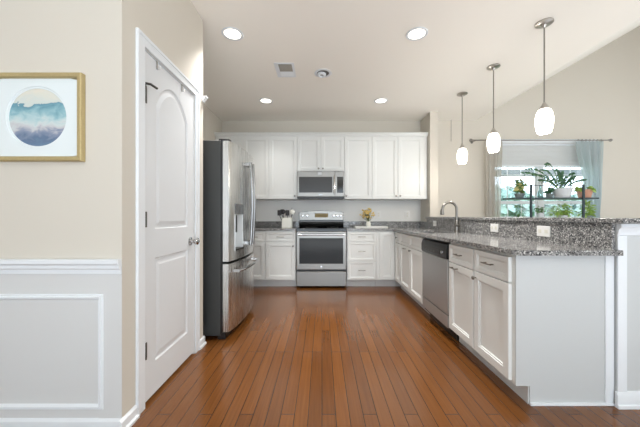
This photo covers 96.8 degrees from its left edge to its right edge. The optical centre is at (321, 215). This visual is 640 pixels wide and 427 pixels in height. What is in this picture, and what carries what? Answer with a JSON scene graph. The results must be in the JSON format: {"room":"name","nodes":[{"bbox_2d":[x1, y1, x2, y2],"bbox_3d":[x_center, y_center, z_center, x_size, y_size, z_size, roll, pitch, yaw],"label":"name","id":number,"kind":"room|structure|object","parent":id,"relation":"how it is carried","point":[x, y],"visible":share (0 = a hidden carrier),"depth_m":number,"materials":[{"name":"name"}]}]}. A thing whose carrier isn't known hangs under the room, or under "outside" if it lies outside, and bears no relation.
{"room":"kitchen","nodes":[
{"label":"kitchen","id":0,"kind":"room"},
{"bbox_2d":[0,0,121,417],"bbox_3d":[-2.760,-0.287,1.508,3.480,2.775,0.122,0,0,0],"label":"wall","id":1,"kind":"structure","parent":0,"point":[49,210],"depth_m":1.45,"materials":[{"name":"beige paint"}]},
{"bbox_2d":[0,72,84,161],"bbox_3d":[-1.444,-0.497,1.433,0.476,0.443,0.030,0,0,0],"label":"framed picture","id":2,"kind":"object","parent":1,"relation":"attached to","point":[42,114],"visible":1,"depth_m":1.44,"materials":[{"name":"white paper"}]},
{"bbox_2d":[9,89,65,145],"bbox_3d":[-1.444,-0.500,1.444,0.293,0.293,0.002,0,0,0],"label":"art print","id":3,"kind":"object","parent":2,"relation":"attached to","point":[37,117],"depth_m":1.44},
{"bbox_2d":[0,294,102,408],"bbox_3d":[-1.856,0.692,1.442,1.488,0.590,0.013,0,0,0],"label":"wainscot panel","id":4,"kind":"object","parent":1,"relation":"attached to","point":[99,297],"visible":1,"depth_m":1.44,"materials":[{"name":"white wood"}]},
{"bbox_2d":[0,418,120,426],"bbox_3d":[-2.760,1.065,1.437,3.480,0.070,0.024,0,0,0],"label":"baseboard","id":5,"kind":"structure","parent":1,"relation":"attached to","point":[4,422],"depth_m":1.44,"materials":[{"name":"white wood"}]},
{"bbox_2d":[0,259,121,273],"bbox_3d":[-2.761,0.256,1.434,3.478,0.076,0.030,0,0,0],"label":"chair rail","id":6,"kind":"object","parent":1,"relation":"attached to","point":[7,266],"visible":1,"depth_m":1.43,"materials":[{"name":"white wood"}]},
{"bbox_2d":[99,0,202,416],"bbox_3d":[-1.460,-0.287,1.942,0.880,2.775,0.985,0,0,0],"label":"wall","id":7,"kind":"structure","parent":0,"point":[175,27],"depth_m":1.48,"materials":[{"name":"beige paint"}]},
{"bbox_2d":[119,405,139,426],"bbox_3d":[-1.008,1.065,1.488,0.024,0.070,0.126,0,0,0],"label":"baseboard","id":8,"kind":"structure","parent":7,"relation":"attached to","point":[132,415],"depth_m":1.49,"materials":[{"name":"white wood"}]},
{"bbox_2d":[136,28,199,414],"bbox_3d":[-1.071,0.035,1.943,0.136,2.131,0.782,0,0,0],"label":"door frame","id":9,"kind":"structure","parent":7,"relation":"attached to","point":[142,41],"depth_m":1.59,"materials":[{"name":"white wood"}]},
{"bbox_2d":[145,51,199,401],"bbox_3d":[-1.004,0.063,1.941,0.105,2.030,0.640,0,0,0],"label":"door","id":10,"kind":"structure","parent":7,"relation":"in","point":[170,241],"depth_m":1.88,"materials":[{"name":"white wood"}]},
{"bbox_2d":[200,336,206,349],"bbox_3d":[-1.058,1.065,2.396,0.124,0.070,0.124,0,0,0],"label":"baseboard","id":11,"kind":"structure","parent":7,"relation":"attached to","point":[203,342],"depth_m":2.39,"materials":[{"name":"white wood"}]},
{"bbox_2d":[202,96,207,102],"bbox_3d":[-1.001,-0.999,2.430,0.038,0.047,0.040,0,0,0],"label":"trim","id":12,"kind":"structure","parent":7,"relation":"attached to","point":[204,98],"depth_m":2.42,"materials":[{"name":"white"}]},
{"bbox_2d":[203,103,221,139],"bbox_3d":[-1.830,-0.287,3.718,0.140,2.775,2.564,0,0,0],"label":"wall","id":13,"kind":"structure","parent":0,"point":[212,123],"depth_m":4.48,"materials":[{"name":"beige paint"}]},
{"bbox_2d":[131,286,639,426],"bbox_3d":[1.150,1.130,0.500,11.300,0.060,9.400,0,0,0],"label":"floor","id":14,"kind":"structure","parent":0,"point":[303,356],"depth_m":1.92,"materials":[{"name":"brown wood"}]},
{"bbox_2d":[203,139,258,338],"bbox_3d":[-1.224,0.203,2.973,1.043,1.795,0.905,0,0,0],"label":"refrigerator","id":15,"kind":"object","parent":14,"relation":"on","point":[229,188],"visible":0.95,"depth_m":2.52,"materials":[{"name":"grey metal"}]},
{"bbox_2d":[253,231,266,285],"bbox_3d":[-1.312,0.662,4.653,0.883,0.876,0.674,0,0,0],"label":"base cabinet","id":16,"kind":"object","parent":14,"relation":"on","point":[259,246],"visible":0.16,"depth_m":4.36,"materials":[{"name":"white wood"}]},
{"bbox_2d":[255,221,298,230],"bbox_3d":[-1.079,0.159,4.667,1.357,0.130,0.663,0,0,0],"label":"countertop","id":17,"kind":"structure","parent":16,"relation":"on","point":[259,225],"depth_m":4.98,"materials":[{"name":"stone"}]},
{"bbox_2d":[282,218,292,227],"bbox_3d":[-0.575,0.110,4.700,0.160,0.168,0.160,0,0,0],"label":"utensil crock","id":18,"kind":"object","parent":17,"relation":"on","point":[286,222],"visible":0.93,"depth_m":4.62,"materials":[{"name":"white ceramic"}]},
{"bbox_2d":[266,231,296,285],"bbox_3d":[-0.635,0.662,4.653,0.466,0.876,0.674,0,0,0],"label":"base cabinet","id":19,"kind":"object","parent":14,"relation":"on","point":[281,270],"visible":0.98,"depth_m":4.36,"materials":[{"name":"white wood"}]},
{"bbox_2d":[296,211,345,286],"bbox_3d":[-0.011,0.504,4.618,0.766,1.192,0.744,0,0,0],"label":"range","id":20,"kind":"object","parent":14,"relation":"on","point":[320,235],"visible":1,"depth_m":4.31,"materials":[{"name":"silver metal"}]},
{"bbox_2d":[296,227,345,228],"bbox_3d":[-0.011,0.194,4.637,0.766,0.012,0.596,0,0,0],"label":"cooktop","id":21,"kind":"object","parent":20,"relation":"in","point":[298,227],"depth_m":4.34,"materials":[{"name":"grey glass"}]},
{"bbox_2d":[346,230,375,285],"bbox_3d":[0.607,0.662,4.653,0.450,0.876,0.674,0,0,0],"label":"base cabinet","id":22,"kind":"object","parent":14,"relation":"on","point":[360,245],"visible":1,"depth_m":4.36,"materials":[{"name":"white wood"}]},
{"bbox_2d":[375,231,400,285],"bbox_3d":[1.265,0.662,4.670,0.860,0.876,0.640,0,0,0],"label":"base cabinet","id":23,"kind":"object","parent":14,"relation":"on","point":[385,240],"visible":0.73,"depth_m":4.36,"materials":[{"name":"white wood"}]},
{"bbox_2d":[344,219,622,255],"bbox_3d":[1.056,0.134,3.299,1.354,0.180,3.398,0,0,0],"label":"countertop","id":24,"kind":"structure","parent":23,"relation":"on","point":[520,238],"depth_m":2.14,"materials":[{"name":"stone"}]},
{"bbox_2d":[354,226,388,227],"bbox_3d":[0.799,0.176,4.600,0.549,0.034,0.220,0,0,0],"label":"serving tray","id":25,"kind":"object","parent":24,"relation":"on","point":[354,226],"visible":0.91,"depth_m":4.49,"materials":[{"name":"white"}]},
{"bbox_2d":[359,208,374,225],"bbox_3d":[0.743,0.025,4.626,0.269,0.323,0.164,0,0,0],"label":"flower vase","id":26,"kind":"object","parent":25,"relation":"on","point":[368,223],"visible":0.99,"depth_m":4.61,"materials":[{"name":"white ceramic"}]},
{"bbox_2d":[440,201,460,231],"bbox_3d":[1.526,0.007,3.368,0.234,0.373,0.106,0,0,-5],"label":"faucet","id":27,"kind":"object","parent":24,"relation":"on","point":[457,225],"visible":0.95,"depth_m":3.38,"materials":[{"name":"silver metal"}]},
{"bbox_2d":[490,224,497,231],"bbox_3d":[1.673,0.115,2.760,0.008,0.080,0.120,0,0,0],"label":"wall outlet","id":28,"kind":"object","parent":24,"relation":"attached to","point":[493,227],"visible":1,"depth_m":2.76,"materials":[{"name":"white plastic"}]},
{"bbox_2d":[537,226,549,236],"bbox_3d":[1.673,0.115,2.148,0.008,0.080,0.128,0,0,0],"label":"wall outlet","id":29,"kind":"object","parent":24,"relation":"attached to","point":[544,231],"visible":1,"depth_m":2.14,"materials":[{"name":"white plastic"}]},
{"bbox_2d":[395,231,405,291],"bbox_3d":[1.387,0.662,4.200,0.618,0.876,0.295,0,0,0],"label":"base cabinet","id":30,"kind":"object","parent":14,"relation":"on","point":[397,234],"visible":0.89,"depth_m":4.22,"materials":[{"name":"white wood"}]},
{"bbox_2d":[400,232,429,313],"bbox_3d":[1.386,0.662,3.596,0.620,0.876,0.907,0,0,0],"label":"base cabinet","id":31,"kind":"object","parent":14,"relation":"on","point":[410,245],"visible":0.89,"depth_m":3.54,"materials":[{"name":"white wood"}]},
{"bbox_2d":[421,237,458,340],"bbox_3d":[1.379,0.666,2.819,0.585,0.868,0.628,0,0,0],"label":"dishwasher","id":32,"kind":"object","parent":14,"relation":"on","point":[435,253],"visible":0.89,"depth_m":2.74,"materials":[{"name":"silver metal"}]},
{"bbox_2d":[449,243,614,405],"bbox_3d":[1.386,0.662,2.069,0.620,0.876,0.853,0,0,0],"label":"base cabinet","id":33,"kind":"object","parent":14,"relation":"on","point":[544,325],"visible":0.91,"depth_m":1.65,"materials":[{"name":"white wood"}]},
{"bbox_2d":[502,184,598,216],"bbox_3d":[3.615,0.307,4.495,1.310,1.585,0.370,0,0,0],"label":"plant stand","id":34,"kind":"object","parent":14,"relation":"on","point":[583,198],"visible":0.29,"depth_m":4.36,"materials":[{"name":"grey metal"}]},
{"bbox_2d":[513,205,525,216],"bbox_3d":[3.119,-0.054,4.502,0.181,0.246,0.165,0,0,-33],"label":"potted plant","id":35,"kind":"object","parent":34,"relation":"on","point":[515,206],"visible":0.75,"depth_m":4.50,"materials":[{"name":"green plant"}]},
{"bbox_2d":[513,179,527,197],"bbox_3d":[3.148,-0.435,4.509,0.210,0.299,0.275,0,0,26],"label":"potted plant","id":36,"kind":"object","parent":34,"relation":"on","point":[519,187],"visible":1,"depth_m":4.47,"materials":[{"name":"green plant"}]},
{"bbox_2d":[534,206,545,216],"bbox_3d":[3.444,-0.048,4.494,0.170,0.234,0.138,0,0,39],"label":"potted plant","id":37,"kind":"object","parent":34,"relation":"on","point":[539,213],"visible":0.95,"depth_m":4.48,"materials":[{"name":"green plant"}]},
{"bbox_2d":[542,187,554,197],"bbox_3d":[3.628,-0.375,4.535,0.158,0.178,0.147,0,0,0],"label":"potted plant","id":38,"kind":"object","parent":34,"relation":"on","point":[549,194],"visible":0.94,"depth_m":4.51,"materials":[{"name":"green plant"}]},
{"bbox_2d":[521,162,586,197],"bbox_3d":[3.638,-0.574,4.505,1.004,0.577,0.280,0,0,0],"label":"potted plant","id":39,"kind":"object","parent":34,"relation":"on","point":[563,192],"visible":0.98,"depth_m":4.48,"materials":[{"name":"green plant"}]},
{"bbox_2d":[548,203,579,216],"bbox_3d":[3.807,-0.066,4.506,0.460,0.272,0.345,0,0,0],"label":"potted plant","id":40,"kind":"object","parent":34,"relation":"on","point":[563,213],"visible":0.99,"depth_m":4.47,"materials":[{"name":"green plant"}]},
{"bbox_2d":[574,186,596,197],"bbox_3d":[4.158,-0.384,4.502,0.307,0.198,0.279,0,0,30],"label":"potted plant","id":41,"kind":"object","parent":34,"relation":"on","point":[588,192],"visible":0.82,"depth_m":4.43,"materials":[{"name":"green plant"}]},
{"bbox_2d":[576,200,596,217],"bbox_3d":[4.207,-0.097,4.499,0.280,0.332,0.214,0,0,0],"label":"potted plant","id":42,"kind":"object","parent":34,"relation":"on","point":[590,211],"visible":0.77,"depth_m":4.47,"materials":[{"name":"green plant"}]},
{"bbox_2d":[191,0,639,120],"bbox_3d":[-0.905,-1.725,0.500,7.190,0.100,9.400,0,0,0],"label":"ceiling","id":43,"kind":"structure","parent":0,"point":[367,51],"depth_m":2.91,"materials":[{"name":"paint"}]},
{"bbox_2d":[221,27,243,40],"bbox_3d":[-0.820,-1.670,2.606,0.196,0.010,0.196,0,0,0],"label":"recessed light","id":44,"kind":"object","parent":43,"relation":"in","point":[231,33],"visible":1,"depth_m":2.60,"materials":[{"name":"white"}]},
{"bbox_2d":[259,98,272,103],"bbox_3d":[-0.812,-1.670,4.117,0.196,0.010,0.196,0,0,0],"label":"recessed light","id":45,"kind":"object","parent":43,"relation":"in","point":[262,100],"visible":1,"depth_m":4.10,"materials":[{"name":"beige"}]},
{"bbox_2d":[274,63,295,76],"bbox_3d":[-0.420,-1.668,3.260,0.220,0.014,0.320,0,0,0],"label":"ceiling vent","id":46,"kind":"object","parent":43,"relation":"in","point":[282,69],"visible":1,"depth_m":3.24,"materials":[{"name":"white metal"}]},
{"bbox_2d":[314,69,331,77],"bbox_3d":[0.012,-1.660,3.326,0.204,0.030,0.204,0,0,0],"label":"recessed light","id":47,"kind":"object","parent":43,"relation":"in","point":[322,73],"visible":1,"depth_m":3.31,"materials":[{"name":"white metal"}]},
{"bbox_2d":[374,98,387,103],"bbox_3d":[0.855,-1.670,4.117,0.196,0.010,0.196,0,0,0],"label":"recessed light","id":48,"kind":"object","parent":43,"relation":"in","point":[379,100],"visible":1,"depth_m":4.10,"materials":[{"name":"beige"}]},
{"bbox_2d":[406,27,427,40],"bbox_3d":[0.870,-1.670,2.606,0.196,0.010,0.196,0,0,0],"label":"recessed light","id":49,"kind":"object","parent":43,"relation":"in","point":[417,33],"visible":1,"depth_m":2.60,"materials":[{"name":"beige"}]},
{"bbox_2d":[457,92,467,163],"bbox_3d":[1.920,-1.196,3.890,0.136,0.958,0.136,0,0,0],"label":"pendant light","id":50,"kind":"object","parent":43,"relation":"hanging from","point":[462,155],"visible":1,"depth_m":3.86,"materials":[{"name":"white glass"}]},
{"bbox_2d":[487,63,500,152],"bbox_3d":[1.920,-1.196,3.180,0.136,0.958,0.136,0,0,0],"label":"pendant light","id":51,"kind":"object","parent":43,"relation":"hanging from","point":[493,139],"visible":1,"depth_m":3.15,"materials":[{"name":"white glass"}]},
{"bbox_2d":[535,17,553,134],"bbox_3d":[1.925,-1.196,2.460,0.136,0.958,0.136,0,0,0],"label":"pendant light","id":52,"kind":"object","parent":43,"relation":"hanging from","point":[544,118],"visible":1,"depth_m":2.43,"materials":[{"name":"white glass"}]},
{"bbox_2d":[222,26,639,226],"bbox_3d":[2.450,-1.500,5.098,8.700,5.200,0.204,0,0,0],"label":"wall","id":53,"kind":"structure","parent":0,"point":[597,96],"depth_m":5.00,"materials":[{"name":"beige paint"}]},
{"bbox_2d":[215,137,242,147],"bbox_3d":[-1.525,-0.789,4.824,0.458,1.022,0.343,0,0,0],"label":"upper cabinet","id":54,"kind":"object","parent":53,"relation":"attached to","point":[238,141],"visible":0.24,"depth_m":4.65,"materials":[{"name":"white wood"}]},
{"bbox_2d":[243,137,269,199],"bbox_3d":[-1.083,-0.789,4.808,0.423,1.022,0.375,0,0,0],"label":"upper cabinet","id":55,"kind":"object","parent":53,"relation":"attached to","point":[257,147],"visible":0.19,"depth_m":4.67,"materials":[{"name":"white wood"}]},
{"bbox_2d":[255,221,298,226],"bbox_3d":[-1.079,0.144,4.987,1.357,0.100,0.017,0,0,0],"label":"backsplash","id":56,"kind":"structure","parent":53,"relation":"attached to","point":[258,223],"depth_m":4.98,"materials":[{"name":"stone"}]},
{"bbox_2d":[269,137,298,199],"bbox_3d":[-0.637,-0.789,4.808,0.463,1.022,0.375,0,0,0],"label":"upper cabinet","id":57,"kind":"object","parent":53,"relation":"attached to","point":[282,150],"visible":0.99,"depth_m":4.67,"materials":[{"name":"white wood"}]},
{"bbox_2d":[297,137,343,170],"bbox_3d":[-0.020,-1.015,4.808,0.768,0.570,0.375,0,0,0],"label":"upper cabinet","id":58,"kind":"object","parent":53,"relation":"attached to","point":[313,153],"visible":0.97,"depth_m":4.66,"materials":[{"name":"white wood"}]},
{"bbox_2d":[297,171,343,199],"bbox_3d":[-0.020,-0.505,4.763,0.760,0.444,0.468,0,0,0],"label":"microwave","id":59,"kind":"object","parent":58,"relation":"attached to","point":[311,185],"visible":1,"depth_m":4.57,"materials":[{"name":"silver metal"}]},
{"bbox_2d":[343,137,371,199],"bbox_3d":[0.593,-0.789,4.808,0.453,1.022,0.375,0,0,0],"label":"upper cabinet","id":60,"kind":"object","parent":53,"relation":"attached to","point":[357,150],"visible":0.99,"depth_m":4.67,"materials":[{"name":"white wood"}]},
{"bbox_2d":[376,211,380,217],"bbox_3d":[0.995,-0.025,4.992,0.080,0.120,0.008,0,0,0],"label":"wall outlet","id":61,"kind":"object","parent":53,"relation":"attached to","point":[378,213],"visible":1,"depth_m":4.99,"materials":[{"name":"white plastic"}]},
{"bbox_2d":[344,221,426,227],"bbox_3d":[1.056,0.144,4.777,1.354,0.100,0.435,0,0,0],"label":"backsplash","id":62,"kind":"structure","parent":53,"relation":"attached to","point":[346,223],"depth_m":4.98,"materials":[{"name":"stone"}]},
{"bbox_2d":[371,137,426,199],"bbox_3d":[1.275,-0.789,4.808,0.908,1.022,0.375,0,0,0],"label":"upper cabinet","id":63,"kind":"object","parent":53,"relation":"attached to","point":[399,164],"visible":1,"depth_m":4.67,"materials":[{"name":"white wood"}]},
{"bbox_2d":[214,132,427,136],"bbox_3d":[-0.012,-1.331,4.810,3.490,0.061,0.376,0,0,0],"label":"crown molding","id":64,"kind":"structure","parent":63,"relation":"on","point":[217,134],"depth_m":4.64,"materials":[{"name":"white wood"}]},
{"bbox_2d":[469,139,612,143],"bbox_3d":[3.735,-1.295,4.911,2.440,0.052,0.174,0,0,0],"label":"curtain rod","id":65,"kind":"object","parent":53,"relation":"attached to","point":[470,140],"visible":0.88,"depth_m":4.84,"materials":[{"name":"silver metal"}]},
{"bbox_2d":[484,139,501,216],"bbox_3d":[2.916,-0.129,4.850,0.285,2.368,0.083,0,0,0],"label":"curtain","id":66,"kind":"object","parent":65,"relation":"hanging from","point":[492,161],"visible":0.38,"depth_m":4.84,"materials":[{"name":"white fabric"}]},
{"bbox_2d":[576,139,603,217],"bbox_3d":[4.566,-0.129,4.849,0.465,2.368,0.082,0,0,0],"label":"curtain","id":67,"kind":"object","parent":65,"relation":"hanging from","point":[590,154],"visible":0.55,"depth_m":4.84,"materials":[{"name":"teal fabric"}]},
{"bbox_2d":[502,143,579,166],"bbox_3d":[3.890,-1.071,5.027,1.760,0.413,0.046,0,0,0],"label":"window blind","id":68,"kind":"object","parent":53,"relation":"attached to","point":[513,154],"visible":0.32,"depth_m":5.01,"materials":[{"name":"white fabric"}]},
{"bbox_2d":[501,167,587,216],"bbox_3d":[3.890,-0.480,5.090,1.780,1.600,0.060,0,0,0],"label":"window","id":69,"kind":"structure","parent":53,"relation":"in","point":[538,190],"depth_m":5.08,"materials":[{"name":"white plastic"}]},
{"bbox_2d":[501,139,597,142],"bbox_3d":[3.890,-0.485,4.977,1.960,1.730,0.044,0,0,0],"label":"window trim","id":70,"kind":"structure","parent":53,"relation":"in","point":[501,139],"depth_m":4.98,"materials":[{"name":"white wood"}]},
{"bbox_2d":[421,112,639,402],"bbox_3d":[1.910,-0.287,3.318,0.420,2.774,3.362,0,0,0],"label":"wall","id":71,"kind":"structure","parent":0,"point":[633,242],"depth_m":1.64,"materials":[{"name":"grey paint"}]},
{"bbox_2d":[426,217,639,223],"bbox_3d":[1.910,0.027,3.062,0.500,0.030,2.993,0,0,0],"label":"countertop","id":72,"kind":"structure","parent":71,"relation":"on","point":[541,219],"depth_m":2.06,"materials":[{"name":"stone"}]},
{"bbox_2d":[615,391,639,408],"bbox_3d":[1.909,1.054,1.626,0.442,0.092,0.022,0,0,0],"label":"baseboard","id":73,"kind":"structure","parent":71,"relation":"attached to","point":[629,399],"depth_m":1.62,"materials":[{"name":"white wood"}]},
{"bbox_2d":[617,224,639,391],"bbox_3d":[1.914,0.527,1.624,0.432,0.966,0.026,0,0,0],"label":"trim","id":74,"kind":"structure","parent":71,"relation":"attached to","point":[623,230],"depth_m":1.63,"materials":[{"name":"white wood"}]},
{"bbox_2d":[480,18,639,117],"bbox_3d":[4.745,-2.919,0.500,4.110,2.487,9.400,0,0,0],"label":"vault","id":75,"kind":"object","parent":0,"point":[635,24],"visible":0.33,"depth_m":3.79,"materials":[{"name":"paint"}]},
{"label":"outside","id":76,"kind":"structure","parent":0,"visible":0},
{"bbox_3d":[5.000,1.650,25.125,50.000,0.100,39.750,0,0,0],"label":"ground","id":77,"kind":"structure","parent":76,"visible":0},
{"bbox_2d":[501,185,529,195],"bbox_3d":[10.549,-0.209,17.895,4.168,3.626,4.248,0,0,14],"label":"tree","id":78,"kind":"object","parent":77,"relation":"on","point":[510,188],"visible":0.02,"depth_m":16.77,"materials":[{"name":"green plant"}]},
{"bbox_2d":[500,189,534,216],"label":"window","id":79,"kind":"structure","parent":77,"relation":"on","point":[526,207],"depth_m":11.26,"materials":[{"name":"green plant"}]},
{"bbox_2d":[501,169,582,176],"bbox_3d":[5.900,0.230,7.000,5.000,2.740,0.120,0,0,0],"label":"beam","id":80,"kind":"structure","parent":77,"relation":"on","point":[511,172],"depth_m":6.94,"materials":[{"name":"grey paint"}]},
{"bbox_2d":[544,194,581,216],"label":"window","id":81,"kind":"structure","parent":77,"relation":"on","point":[547,207],"depth_m":13.15,"materials":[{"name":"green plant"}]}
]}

